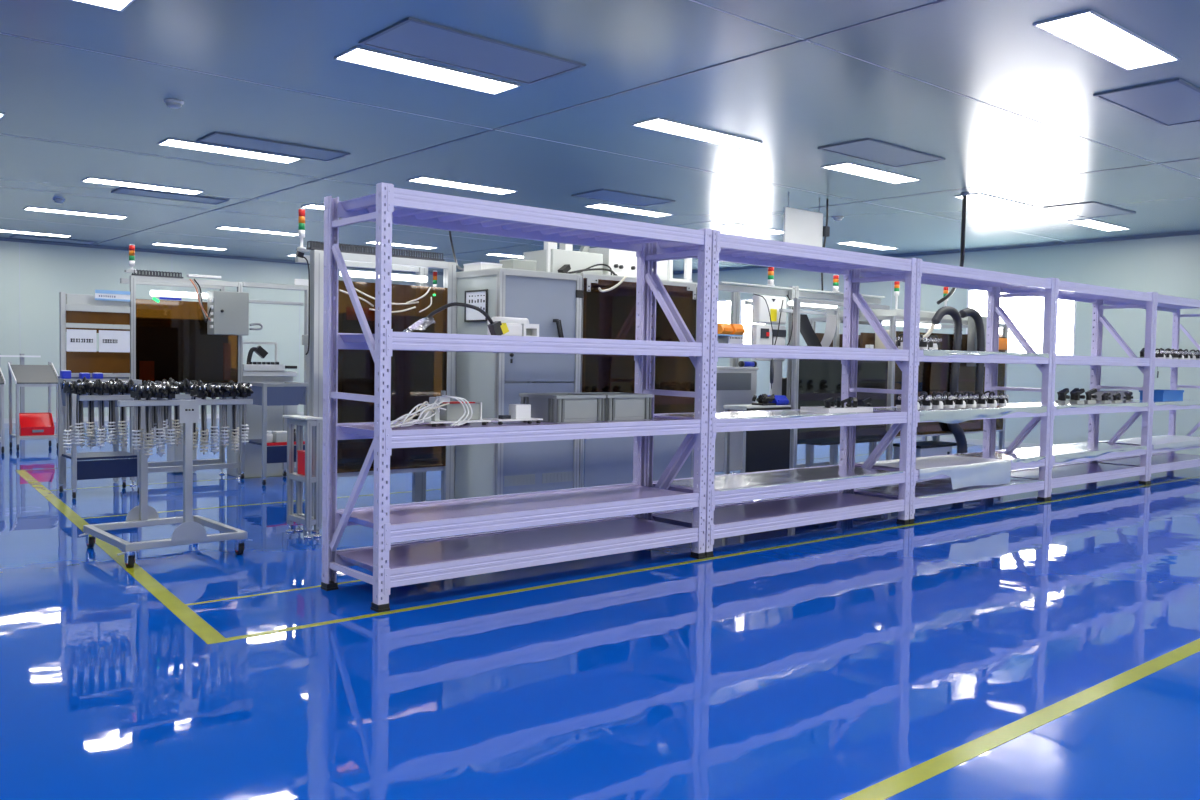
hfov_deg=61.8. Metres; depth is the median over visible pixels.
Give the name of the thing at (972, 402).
valve assembly
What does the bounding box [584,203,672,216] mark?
recessed light
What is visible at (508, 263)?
control box
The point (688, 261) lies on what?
frame
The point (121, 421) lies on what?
harness
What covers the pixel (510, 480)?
vent
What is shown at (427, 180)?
recessed light
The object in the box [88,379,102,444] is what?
harness
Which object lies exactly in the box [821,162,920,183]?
recessed light
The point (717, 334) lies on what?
shelf
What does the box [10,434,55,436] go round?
shelf
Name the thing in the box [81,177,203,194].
recessed light
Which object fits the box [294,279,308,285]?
cable tray
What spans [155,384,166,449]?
harness
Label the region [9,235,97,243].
ceiling hatch
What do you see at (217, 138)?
ceiling hatch
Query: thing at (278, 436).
box
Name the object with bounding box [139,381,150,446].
harness
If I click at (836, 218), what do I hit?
smoke detector
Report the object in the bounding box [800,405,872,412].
tray
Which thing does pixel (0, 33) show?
trim
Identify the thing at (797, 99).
ceiling
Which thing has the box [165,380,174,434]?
harness
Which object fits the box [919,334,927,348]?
valve assembly
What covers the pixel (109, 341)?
printed sheet
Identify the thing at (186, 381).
harness
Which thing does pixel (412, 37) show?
ceiling vent panel
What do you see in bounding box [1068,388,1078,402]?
fitting
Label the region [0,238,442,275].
trim
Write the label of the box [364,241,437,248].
recessed light
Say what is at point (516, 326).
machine
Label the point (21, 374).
tray
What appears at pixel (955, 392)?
valve assembly
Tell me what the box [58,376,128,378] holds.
countertop
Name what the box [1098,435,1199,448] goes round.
plastic film
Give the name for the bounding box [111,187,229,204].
ceiling hatch
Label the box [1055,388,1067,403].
fitting
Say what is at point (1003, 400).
valve assembly
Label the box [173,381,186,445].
harness
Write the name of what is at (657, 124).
recessed light
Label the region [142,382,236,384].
countertop
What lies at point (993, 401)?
valve assembly
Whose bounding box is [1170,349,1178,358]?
valve assembly
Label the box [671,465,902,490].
plastic film
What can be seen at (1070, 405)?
plastic film
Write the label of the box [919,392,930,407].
valve assembly
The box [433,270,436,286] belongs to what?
tower
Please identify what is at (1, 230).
recessed light
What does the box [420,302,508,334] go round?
power cable
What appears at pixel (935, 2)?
trim
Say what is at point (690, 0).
trim
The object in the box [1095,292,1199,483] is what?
storage rack
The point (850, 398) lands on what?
fitting
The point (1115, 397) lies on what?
fitting
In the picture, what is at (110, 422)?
harness
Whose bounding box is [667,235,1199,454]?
wall
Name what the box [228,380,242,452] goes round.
harness
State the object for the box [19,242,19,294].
trim
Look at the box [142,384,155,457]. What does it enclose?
harness
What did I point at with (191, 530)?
trolley
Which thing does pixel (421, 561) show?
storage rack
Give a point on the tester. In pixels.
(255, 372)
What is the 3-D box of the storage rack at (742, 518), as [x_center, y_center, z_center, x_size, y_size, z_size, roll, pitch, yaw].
[1.314,-0.059,7.050,2.219,2.000,0.617,-1,3,-40]
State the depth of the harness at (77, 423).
6.09 m
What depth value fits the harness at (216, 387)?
5.93 m
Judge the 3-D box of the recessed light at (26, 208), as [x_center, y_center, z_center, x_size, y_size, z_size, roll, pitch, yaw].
[-6.822,-2.435,13.064,1.174,0.010,0.294,-1,3,-40]
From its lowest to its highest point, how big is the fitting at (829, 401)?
0.098 m
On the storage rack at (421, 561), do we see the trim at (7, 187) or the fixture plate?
the fixture plate
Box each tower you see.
[128,244,135,269]
[297,208,305,248]
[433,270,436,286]
[767,267,774,285]
[832,274,838,291]
[894,281,899,308]
[943,286,948,305]
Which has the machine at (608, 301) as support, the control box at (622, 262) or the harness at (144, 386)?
the control box at (622, 262)
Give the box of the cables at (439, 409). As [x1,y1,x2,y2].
[390,391,490,427]
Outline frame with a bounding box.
[668,258,691,281]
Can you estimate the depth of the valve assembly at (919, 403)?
7.86 m
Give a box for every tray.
[0,368,5,383]
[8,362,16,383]
[10,365,57,383]
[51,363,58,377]
[187,274,220,278]
[242,364,284,371]
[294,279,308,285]
[719,281,884,297]
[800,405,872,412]
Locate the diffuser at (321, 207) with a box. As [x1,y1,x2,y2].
[305,205,323,209]
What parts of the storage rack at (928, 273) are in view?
post, post, post, post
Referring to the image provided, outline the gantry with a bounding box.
[243,279,309,444]
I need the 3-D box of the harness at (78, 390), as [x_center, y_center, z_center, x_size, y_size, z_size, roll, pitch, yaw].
[-3.195,0.089,6.093,0.051,0.395,0.236,-1,3,-43]
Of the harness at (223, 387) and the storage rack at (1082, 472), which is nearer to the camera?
the harness at (223, 387)
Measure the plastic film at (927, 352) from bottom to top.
0.052 m
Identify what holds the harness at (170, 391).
hanging from the trolley at (191, 530)
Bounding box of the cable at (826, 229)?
[821,199,829,290]
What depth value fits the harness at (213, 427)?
5.88 m
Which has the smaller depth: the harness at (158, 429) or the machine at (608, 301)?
the harness at (158, 429)
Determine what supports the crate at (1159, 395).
on the plastic film at (1186, 402)
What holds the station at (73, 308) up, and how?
on the floor
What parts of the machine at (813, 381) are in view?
rail, rail, post, leg, leg, post, smoked panel, rail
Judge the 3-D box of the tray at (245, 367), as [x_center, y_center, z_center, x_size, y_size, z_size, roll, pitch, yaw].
[-3.381,-0.318,9.874,0.410,0.069,0.390,-1,3,-40]
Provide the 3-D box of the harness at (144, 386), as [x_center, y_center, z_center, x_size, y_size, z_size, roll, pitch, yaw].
[-2.567,0.102,5.604,0.052,0.390,0.189,-1,3,-42]
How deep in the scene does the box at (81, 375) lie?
8.56 m
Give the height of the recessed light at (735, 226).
0.010 m
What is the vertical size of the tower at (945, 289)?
0.370 m
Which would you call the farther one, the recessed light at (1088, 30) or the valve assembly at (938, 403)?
the valve assembly at (938, 403)
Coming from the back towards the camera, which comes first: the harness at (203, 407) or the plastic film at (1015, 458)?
the plastic film at (1015, 458)
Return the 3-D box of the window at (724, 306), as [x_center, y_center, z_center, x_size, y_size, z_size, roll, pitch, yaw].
[2.653,-1.383,19.110,0.095,1.070,1.400,-1,3,-40]
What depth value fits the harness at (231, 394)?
5.96 m
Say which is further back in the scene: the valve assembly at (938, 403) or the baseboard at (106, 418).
the baseboard at (106, 418)
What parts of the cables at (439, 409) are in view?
plate, plate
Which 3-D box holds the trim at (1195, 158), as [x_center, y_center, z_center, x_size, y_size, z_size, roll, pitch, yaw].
[2.215,-2.237,11.883,0.018,0.003,21.960,-1,3,-40]
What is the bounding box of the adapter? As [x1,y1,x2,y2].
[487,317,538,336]
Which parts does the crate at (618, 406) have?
panel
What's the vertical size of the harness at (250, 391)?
0.375 m
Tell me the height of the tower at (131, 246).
0.230 m
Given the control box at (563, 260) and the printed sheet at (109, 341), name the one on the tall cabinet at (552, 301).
the control box at (563, 260)
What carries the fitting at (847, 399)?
on the tray at (809, 408)
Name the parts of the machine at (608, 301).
post, door, roof plate, amber panel, rail, door, post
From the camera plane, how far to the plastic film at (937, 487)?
8.25 m
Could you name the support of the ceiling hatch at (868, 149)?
attached to the ceiling
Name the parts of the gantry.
post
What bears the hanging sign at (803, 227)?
hanging from the ceiling
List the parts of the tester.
arm, frame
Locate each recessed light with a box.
[0,229,71,236]
[23,207,127,218]
[72,0,134,10]
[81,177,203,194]
[151,243,226,249]
[157,138,301,163]
[216,226,297,235]
[301,204,323,209]
[334,46,519,94]
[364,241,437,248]
[407,176,517,194]
[485,253,522,257]
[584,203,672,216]
[632,117,761,147]
[717,223,782,233]
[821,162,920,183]
[837,241,897,249]
[954,193,1033,208]
[1033,9,1179,69]
[1065,219,1129,230]
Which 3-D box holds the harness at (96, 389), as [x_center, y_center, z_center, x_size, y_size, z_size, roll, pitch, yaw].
[-3.115,0.091,6.157,0.051,0.427,0.226,-1,3,-43]
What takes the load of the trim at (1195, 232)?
attached to the wall at (1170, 266)
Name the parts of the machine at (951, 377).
post, panel, rail, rail, warm plate, leg, post, leg, rail, amber panel, rail, rail, post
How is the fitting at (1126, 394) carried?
on the storage rack at (1082, 472)
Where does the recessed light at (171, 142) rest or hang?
in the ceiling
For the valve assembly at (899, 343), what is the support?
on the plastic film at (927, 352)
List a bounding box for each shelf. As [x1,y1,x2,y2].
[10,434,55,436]
[62,451,136,459]
[246,439,279,445]
[717,334,742,335]
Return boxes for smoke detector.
[53,198,64,202]
[164,99,183,108]
[833,216,842,220]
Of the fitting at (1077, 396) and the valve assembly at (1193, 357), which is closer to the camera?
the fitting at (1077, 396)
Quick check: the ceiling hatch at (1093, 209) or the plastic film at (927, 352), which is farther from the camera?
the ceiling hatch at (1093, 209)
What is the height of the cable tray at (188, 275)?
0.025 m
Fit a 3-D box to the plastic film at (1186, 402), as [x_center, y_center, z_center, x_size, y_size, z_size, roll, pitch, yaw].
[6.400,0.026,11.370,2.045,0.057,0.590,-1,3,-40]
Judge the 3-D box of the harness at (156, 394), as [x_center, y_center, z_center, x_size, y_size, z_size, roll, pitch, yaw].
[-2.524,0.090,5.651,0.050,0.372,0.201,-1,3,-41]
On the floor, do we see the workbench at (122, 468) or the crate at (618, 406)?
the workbench at (122, 468)
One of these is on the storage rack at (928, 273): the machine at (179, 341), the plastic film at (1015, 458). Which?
the plastic film at (1015, 458)
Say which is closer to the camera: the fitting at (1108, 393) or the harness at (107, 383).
the harness at (107, 383)
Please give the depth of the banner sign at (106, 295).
8.79 m
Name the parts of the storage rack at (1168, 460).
post, post, post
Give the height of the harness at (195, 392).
0.390 m
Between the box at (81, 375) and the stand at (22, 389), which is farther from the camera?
the stand at (22, 389)
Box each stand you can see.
[0,354,40,434]
[282,415,322,538]
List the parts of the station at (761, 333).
post, post, panel, panel, post, post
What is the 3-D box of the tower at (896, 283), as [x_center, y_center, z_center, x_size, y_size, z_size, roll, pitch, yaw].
[3.416,-1.189,11.545,0.078,0.370,0.078,-1,3,-40]
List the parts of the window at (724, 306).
pane, frame, pane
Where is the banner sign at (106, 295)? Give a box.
[95,290,129,301]
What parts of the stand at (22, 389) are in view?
post, rail, post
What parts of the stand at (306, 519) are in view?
post, rail, rail, rail, post, post, post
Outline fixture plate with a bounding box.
[482,404,542,424]
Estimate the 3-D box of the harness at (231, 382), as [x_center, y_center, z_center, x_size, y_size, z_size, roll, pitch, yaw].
[-2.199,0.074,5.970,0.050,0.380,0.234,-1,3,-43]
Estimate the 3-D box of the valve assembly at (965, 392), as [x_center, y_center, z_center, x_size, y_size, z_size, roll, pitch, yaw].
[3.197,-0.011,8.714,0.118,0.133,0.073,-1,3,-36]
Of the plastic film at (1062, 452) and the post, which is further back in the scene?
the plastic film at (1062, 452)
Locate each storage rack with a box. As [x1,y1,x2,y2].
[321,182,711,611]
[641,229,916,557]
[849,258,1054,523]
[991,278,1154,500]
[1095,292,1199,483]
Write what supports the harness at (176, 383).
hanging from the trolley at (191, 530)
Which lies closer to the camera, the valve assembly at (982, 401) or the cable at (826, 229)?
the valve assembly at (982, 401)
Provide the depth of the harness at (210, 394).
5.81 m
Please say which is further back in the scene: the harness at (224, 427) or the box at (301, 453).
the box at (301, 453)
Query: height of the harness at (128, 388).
0.427 m
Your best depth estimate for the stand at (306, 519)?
6.60 m
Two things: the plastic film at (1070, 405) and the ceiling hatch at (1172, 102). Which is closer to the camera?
the ceiling hatch at (1172, 102)
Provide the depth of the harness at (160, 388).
5.62 m
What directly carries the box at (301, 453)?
on the stand at (306, 519)
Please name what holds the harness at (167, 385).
hanging from the trolley at (191, 530)
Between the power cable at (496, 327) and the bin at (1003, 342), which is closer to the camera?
the power cable at (496, 327)
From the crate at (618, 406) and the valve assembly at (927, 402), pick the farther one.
the valve assembly at (927, 402)
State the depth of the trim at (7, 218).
15.24 m
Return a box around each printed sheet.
[66,329,95,351]
[99,330,129,351]
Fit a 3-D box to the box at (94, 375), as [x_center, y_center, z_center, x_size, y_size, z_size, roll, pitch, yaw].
[-4.335,-0.210,8.650,0.070,0.050,0.080,-1,3,-40]
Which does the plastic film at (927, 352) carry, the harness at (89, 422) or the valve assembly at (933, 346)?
the valve assembly at (933, 346)
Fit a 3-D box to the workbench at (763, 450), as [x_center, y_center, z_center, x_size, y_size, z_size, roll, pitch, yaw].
[1.486,0.448,9.470,0.636,0.800,0.304,-1,3,-40]
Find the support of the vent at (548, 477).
attached to the tall cabinet at (552, 301)
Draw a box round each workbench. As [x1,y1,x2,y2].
[58,379,141,497]
[240,382,308,484]
[723,404,790,474]
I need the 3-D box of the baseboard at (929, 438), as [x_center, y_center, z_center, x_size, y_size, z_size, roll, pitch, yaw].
[5.931,0.655,15.233,0.012,0.080,21.988,-1,3,-40]
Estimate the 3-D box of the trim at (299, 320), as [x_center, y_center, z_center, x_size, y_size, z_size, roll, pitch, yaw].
[-5.859,-1.200,19.547,0.008,2.880,0.003,-1,3,-40]
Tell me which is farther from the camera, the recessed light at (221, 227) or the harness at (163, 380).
the recessed light at (221, 227)
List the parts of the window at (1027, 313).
pane, pane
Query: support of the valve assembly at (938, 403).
on the plastic film at (956, 415)
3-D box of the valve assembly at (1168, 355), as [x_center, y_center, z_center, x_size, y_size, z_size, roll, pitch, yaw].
[6.346,-0.512,11.192,0.118,0.133,0.073,0,2,-23]
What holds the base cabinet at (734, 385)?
on the floor
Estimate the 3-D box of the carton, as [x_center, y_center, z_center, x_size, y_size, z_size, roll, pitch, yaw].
[-0.893,-1.006,7.638,0.196,0.061,0.246,-1,3,-40]
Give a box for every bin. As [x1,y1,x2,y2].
[19,412,54,435]
[717,323,732,333]
[729,324,744,334]
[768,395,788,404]
[999,338,1007,349]
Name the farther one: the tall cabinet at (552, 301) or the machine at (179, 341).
the machine at (179, 341)
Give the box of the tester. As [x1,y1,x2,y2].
[227,341,296,477]
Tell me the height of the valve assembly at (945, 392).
0.133 m
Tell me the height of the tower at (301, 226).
0.270 m
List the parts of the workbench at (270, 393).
leg, rail, leg, leg, panel, rail, leg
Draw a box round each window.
[718,299,758,343]
[966,289,1076,355]
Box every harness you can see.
[62,379,73,449]
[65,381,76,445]
[70,383,80,445]
[75,379,84,445]
[77,381,88,438]
[80,377,91,447]
[86,379,95,438]
[87,380,99,448]
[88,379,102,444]
[96,379,106,448]
[98,381,113,443]
[98,382,109,443]
[107,379,117,444]
[109,377,124,446]
[112,381,120,436]
[118,379,127,436]
[119,382,130,448]
[124,379,133,444]
[130,384,143,447]
[133,384,147,451]
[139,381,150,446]
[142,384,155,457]
[145,383,158,445]
[146,384,162,449]
[147,380,157,444]
[151,381,161,439]
[155,381,165,437]
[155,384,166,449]
[156,384,170,455]
[157,384,173,456]
[162,379,169,441]
[165,378,178,444]
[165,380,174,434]
[166,385,178,446]
[172,380,181,434]
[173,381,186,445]
[175,379,190,442]
[190,384,204,449]
[195,381,207,442]
[197,380,211,454]
[200,384,214,443]
[205,383,218,446]
[210,384,222,446]
[210,385,225,453]
[211,383,228,453]
[220,384,232,443]
[221,383,235,447]
[222,381,239,439]
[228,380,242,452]
[231,383,246,441]
[231,386,249,444]
[241,383,253,444]
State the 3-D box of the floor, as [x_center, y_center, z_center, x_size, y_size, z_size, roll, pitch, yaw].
[-1.163,0.873,9.194,19.050,0.122,22.400,-1,3,-40]
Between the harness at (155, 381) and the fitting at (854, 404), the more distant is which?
the fitting at (854, 404)
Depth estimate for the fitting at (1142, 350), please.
10.52 m
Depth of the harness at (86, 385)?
6.14 m
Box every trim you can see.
[0,33,1065,241]
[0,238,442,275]
[1,134,371,185]
[7,187,732,266]
[7,218,499,263]
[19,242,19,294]
[91,0,945,245]
[299,320,299,408]
[427,158,1199,257]
[667,231,1199,274]
[690,0,1199,178]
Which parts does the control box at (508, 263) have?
lid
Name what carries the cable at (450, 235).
hanging from the ceiling
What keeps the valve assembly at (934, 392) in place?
on the plastic film at (956, 415)
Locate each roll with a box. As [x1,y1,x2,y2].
[738,361,756,366]
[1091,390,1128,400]
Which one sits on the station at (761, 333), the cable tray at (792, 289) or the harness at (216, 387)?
the cable tray at (792, 289)
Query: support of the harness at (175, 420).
hanging from the trolley at (191, 530)
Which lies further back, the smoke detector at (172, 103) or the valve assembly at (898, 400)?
the valve assembly at (898, 400)
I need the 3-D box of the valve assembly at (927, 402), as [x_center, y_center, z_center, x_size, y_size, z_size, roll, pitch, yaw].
[2.607,0.007,7.987,0.073,0.133,0.118,2,3,30]
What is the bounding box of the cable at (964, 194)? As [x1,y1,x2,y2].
[937,192,968,304]
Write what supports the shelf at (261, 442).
attached to the workbench at (270, 393)
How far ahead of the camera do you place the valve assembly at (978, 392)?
8.82 m
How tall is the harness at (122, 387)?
0.443 m
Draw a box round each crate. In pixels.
[519,393,605,422]
[582,392,652,420]
[1139,390,1183,400]
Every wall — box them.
[0,241,442,418]
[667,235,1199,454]
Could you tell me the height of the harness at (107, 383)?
0.397 m
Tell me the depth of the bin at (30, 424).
12.13 m
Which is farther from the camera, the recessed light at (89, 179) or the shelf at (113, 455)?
the recessed light at (89, 179)
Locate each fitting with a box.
[826,398,834,407]
[835,397,840,407]
[840,398,849,407]
[846,397,852,407]
[851,397,857,407]
[862,397,871,406]
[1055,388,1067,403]
[1058,389,1069,403]
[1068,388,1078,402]
[1072,388,1084,403]
[1084,388,1096,403]
[1100,393,1107,402]
[1105,392,1110,402]
[1112,393,1120,402]
[1123,392,1130,401]
[1128,392,1132,401]
[1138,349,1144,357]
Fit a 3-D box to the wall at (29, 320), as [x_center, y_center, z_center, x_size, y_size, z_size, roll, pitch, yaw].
[-8.390,-1.141,17.469,18.850,3.000,0.120,-1,3,-40]
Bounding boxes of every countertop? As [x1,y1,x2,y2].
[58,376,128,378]
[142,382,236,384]
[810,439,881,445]
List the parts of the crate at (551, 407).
panel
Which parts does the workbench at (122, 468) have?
leg, leg, rail, panel, rail, leg, leg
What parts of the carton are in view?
lid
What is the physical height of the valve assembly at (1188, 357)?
0.133 m
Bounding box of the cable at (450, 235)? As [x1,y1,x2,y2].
[449,231,463,270]
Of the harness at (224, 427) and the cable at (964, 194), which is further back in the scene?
the cable at (964, 194)
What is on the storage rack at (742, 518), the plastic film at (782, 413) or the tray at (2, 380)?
the plastic film at (782, 413)
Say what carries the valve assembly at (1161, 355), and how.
on the storage rack at (1168, 460)
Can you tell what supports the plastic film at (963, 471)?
on the storage rack at (928, 273)
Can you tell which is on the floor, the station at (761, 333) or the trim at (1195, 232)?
the station at (761, 333)
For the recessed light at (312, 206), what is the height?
0.010 m
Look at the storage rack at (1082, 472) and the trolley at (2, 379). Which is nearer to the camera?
the storage rack at (1082, 472)
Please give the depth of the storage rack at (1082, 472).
9.95 m
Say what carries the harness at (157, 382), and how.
hanging from the trolley at (191, 530)
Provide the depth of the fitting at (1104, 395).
10.19 m
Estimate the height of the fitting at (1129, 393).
0.105 m
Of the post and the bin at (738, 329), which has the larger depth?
the bin at (738, 329)
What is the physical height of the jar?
0.110 m
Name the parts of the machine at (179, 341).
post, cable chain, rail, rail, rail, amber panel, rail, post, post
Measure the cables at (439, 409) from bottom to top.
0.185 m
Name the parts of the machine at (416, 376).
post, rail, cable chain, rail, rail, amber panel, leg, post, post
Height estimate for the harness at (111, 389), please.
0.395 m
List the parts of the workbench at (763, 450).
leg, leg, panel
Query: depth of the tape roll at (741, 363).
10.33 m
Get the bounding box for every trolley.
[0,368,5,452]
[8,361,58,450]
[78,394,252,567]
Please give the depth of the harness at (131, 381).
6.30 m
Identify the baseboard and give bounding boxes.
[4,412,330,423]
[916,436,1153,456]
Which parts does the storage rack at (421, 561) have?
post, post, post, post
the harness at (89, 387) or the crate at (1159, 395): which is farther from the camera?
the crate at (1159, 395)
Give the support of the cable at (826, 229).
hanging from the ceiling
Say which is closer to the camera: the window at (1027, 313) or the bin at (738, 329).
the bin at (738, 329)
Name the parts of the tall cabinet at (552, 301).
post, panel, document frame, rail, post, panel, panel, door, rail, panel, handle, post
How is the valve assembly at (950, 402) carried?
on the plastic film at (956, 415)
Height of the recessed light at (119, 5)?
0.010 m
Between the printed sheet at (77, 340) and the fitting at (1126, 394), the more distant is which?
the fitting at (1126, 394)
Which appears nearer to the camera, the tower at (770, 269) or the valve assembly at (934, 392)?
the valve assembly at (934, 392)
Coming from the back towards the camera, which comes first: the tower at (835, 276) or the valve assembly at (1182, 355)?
the valve assembly at (1182, 355)
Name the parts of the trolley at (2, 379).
post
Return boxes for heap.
[752,394,775,405]
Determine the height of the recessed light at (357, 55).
0.010 m
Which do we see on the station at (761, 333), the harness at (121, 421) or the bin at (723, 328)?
the bin at (723, 328)
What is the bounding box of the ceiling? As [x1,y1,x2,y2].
[0,0,1199,272]
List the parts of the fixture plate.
plate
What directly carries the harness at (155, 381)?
hanging from the trolley at (191, 530)
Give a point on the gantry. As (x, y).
(299, 284)
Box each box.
[60,370,70,378]
[79,373,89,378]
[92,373,102,378]
[272,431,286,441]
[297,450,304,474]
[499,259,536,270]
[523,241,616,275]
[588,247,667,279]
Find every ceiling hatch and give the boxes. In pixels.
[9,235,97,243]
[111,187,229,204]
[196,132,350,160]
[571,189,674,206]
[818,138,944,166]
[1043,201,1135,217]
[1093,78,1199,125]
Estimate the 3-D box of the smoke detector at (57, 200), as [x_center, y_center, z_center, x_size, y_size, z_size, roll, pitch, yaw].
[-6.424,-2.363,11.901,0.130,0.047,0.130,-1,3,-40]
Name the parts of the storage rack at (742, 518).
post, post, post, post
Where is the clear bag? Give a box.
[403,318,433,331]
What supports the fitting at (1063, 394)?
on the plastic film at (1070, 405)
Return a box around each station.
[58,292,129,488]
[700,281,884,473]
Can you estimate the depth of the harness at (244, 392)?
5.94 m
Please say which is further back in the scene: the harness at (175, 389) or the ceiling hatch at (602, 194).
the ceiling hatch at (602, 194)
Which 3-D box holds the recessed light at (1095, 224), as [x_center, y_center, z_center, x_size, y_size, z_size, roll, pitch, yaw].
[6.255,-2.192,12.573,1.174,0.010,0.294,-1,3,-40]
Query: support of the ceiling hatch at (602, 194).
attached to the ceiling
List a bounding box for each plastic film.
[660,410,858,418]
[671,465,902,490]
[856,477,1043,497]
[859,455,1010,489]
[873,405,1046,423]
[920,349,1048,357]
[950,451,1044,462]
[1001,442,1146,462]
[1009,401,1148,408]
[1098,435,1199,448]
[1122,399,1199,405]
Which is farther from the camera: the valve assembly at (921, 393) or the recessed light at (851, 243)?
the recessed light at (851, 243)
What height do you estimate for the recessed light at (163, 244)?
0.010 m
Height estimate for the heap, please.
0.110 m
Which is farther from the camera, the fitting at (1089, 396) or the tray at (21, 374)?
the tray at (21, 374)
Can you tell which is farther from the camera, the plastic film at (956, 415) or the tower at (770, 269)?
the tower at (770, 269)
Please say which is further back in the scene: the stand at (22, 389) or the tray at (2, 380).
the stand at (22, 389)
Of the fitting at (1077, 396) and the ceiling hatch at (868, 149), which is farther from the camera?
the fitting at (1077, 396)
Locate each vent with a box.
[504,474,534,486]
[542,471,572,483]
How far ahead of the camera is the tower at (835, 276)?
10.44 m
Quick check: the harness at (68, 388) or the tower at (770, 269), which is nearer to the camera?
the harness at (68, 388)
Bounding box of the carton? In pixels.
[463,262,502,270]
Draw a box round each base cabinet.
[699,366,757,471]
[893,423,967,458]
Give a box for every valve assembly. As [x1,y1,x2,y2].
[895,333,902,349]
[895,394,900,408]
[914,396,922,409]
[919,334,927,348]
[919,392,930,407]
[922,393,931,408]
[927,335,941,349]
[932,391,940,406]
[932,392,946,408]
[943,391,951,406]
[945,392,955,408]
[953,391,960,406]
[955,392,967,407]
[963,391,971,405]
[967,392,978,407]
[974,391,983,405]
[978,392,987,407]
[987,392,999,406]
[998,391,1008,406]
[1158,348,1166,358]
[1165,348,1173,358]
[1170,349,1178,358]
[1177,349,1185,358]
[1183,349,1191,359]
[1188,350,1198,359]
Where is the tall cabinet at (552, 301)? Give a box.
[454,268,582,498]
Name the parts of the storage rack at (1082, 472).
post, post, post, post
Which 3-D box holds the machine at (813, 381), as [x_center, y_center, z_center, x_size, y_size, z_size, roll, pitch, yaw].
[2.231,-0.085,10.336,1.581,1.820,0.712,-1,3,-40]
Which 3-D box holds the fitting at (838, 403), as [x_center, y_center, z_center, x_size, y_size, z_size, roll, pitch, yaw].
[1.824,0.028,7.663,0.045,0.098,0.073,1,2,10]
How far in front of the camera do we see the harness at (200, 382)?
5.81 m
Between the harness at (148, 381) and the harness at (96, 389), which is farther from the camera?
the harness at (148, 381)
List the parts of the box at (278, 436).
lid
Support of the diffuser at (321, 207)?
attached to the recessed light at (312, 206)
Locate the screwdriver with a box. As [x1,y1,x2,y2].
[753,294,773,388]
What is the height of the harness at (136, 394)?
0.358 m
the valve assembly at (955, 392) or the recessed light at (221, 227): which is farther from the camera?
the recessed light at (221, 227)
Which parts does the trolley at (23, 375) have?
post, post, rail, rail, post, post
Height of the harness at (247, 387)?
0.384 m
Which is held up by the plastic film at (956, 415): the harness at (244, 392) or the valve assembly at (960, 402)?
the valve assembly at (960, 402)
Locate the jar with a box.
[267,431,272,442]
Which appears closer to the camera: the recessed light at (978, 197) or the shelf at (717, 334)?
the shelf at (717, 334)
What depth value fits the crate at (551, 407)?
5.74 m
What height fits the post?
0.380 m
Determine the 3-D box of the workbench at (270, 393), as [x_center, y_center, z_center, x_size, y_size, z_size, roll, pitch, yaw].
[-3.082,0.300,9.501,0.455,0.934,0.579,-1,3,-40]
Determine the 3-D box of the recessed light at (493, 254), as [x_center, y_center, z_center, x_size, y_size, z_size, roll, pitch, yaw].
[-1.460,-2.525,17.640,1.174,0.010,0.294,-1,3,-40]
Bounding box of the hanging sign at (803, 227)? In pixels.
[783,192,822,246]
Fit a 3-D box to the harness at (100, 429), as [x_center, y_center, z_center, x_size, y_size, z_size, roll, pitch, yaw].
[-3.083,0.087,6.184,0.054,0.426,0.221,-1,3,-42]
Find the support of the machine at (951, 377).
on the floor
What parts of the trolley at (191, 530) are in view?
rail, rail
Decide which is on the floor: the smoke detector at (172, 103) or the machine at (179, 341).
the machine at (179, 341)
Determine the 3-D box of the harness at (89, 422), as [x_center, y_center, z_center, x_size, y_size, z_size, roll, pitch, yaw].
[-3.121,0.057,6.137,0.050,0.362,0.198,-1,3,-42]
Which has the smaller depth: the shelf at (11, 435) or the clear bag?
the clear bag
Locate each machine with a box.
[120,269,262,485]
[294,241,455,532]
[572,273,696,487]
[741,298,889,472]
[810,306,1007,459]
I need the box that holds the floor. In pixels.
[0,418,1199,799]
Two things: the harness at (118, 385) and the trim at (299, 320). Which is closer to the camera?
the harness at (118, 385)
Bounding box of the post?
[546,242,550,271]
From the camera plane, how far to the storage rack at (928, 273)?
8.45 m
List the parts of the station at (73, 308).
post, rail, rail, rail, post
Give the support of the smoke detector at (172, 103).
attached to the ceiling
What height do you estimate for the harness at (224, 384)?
0.424 m

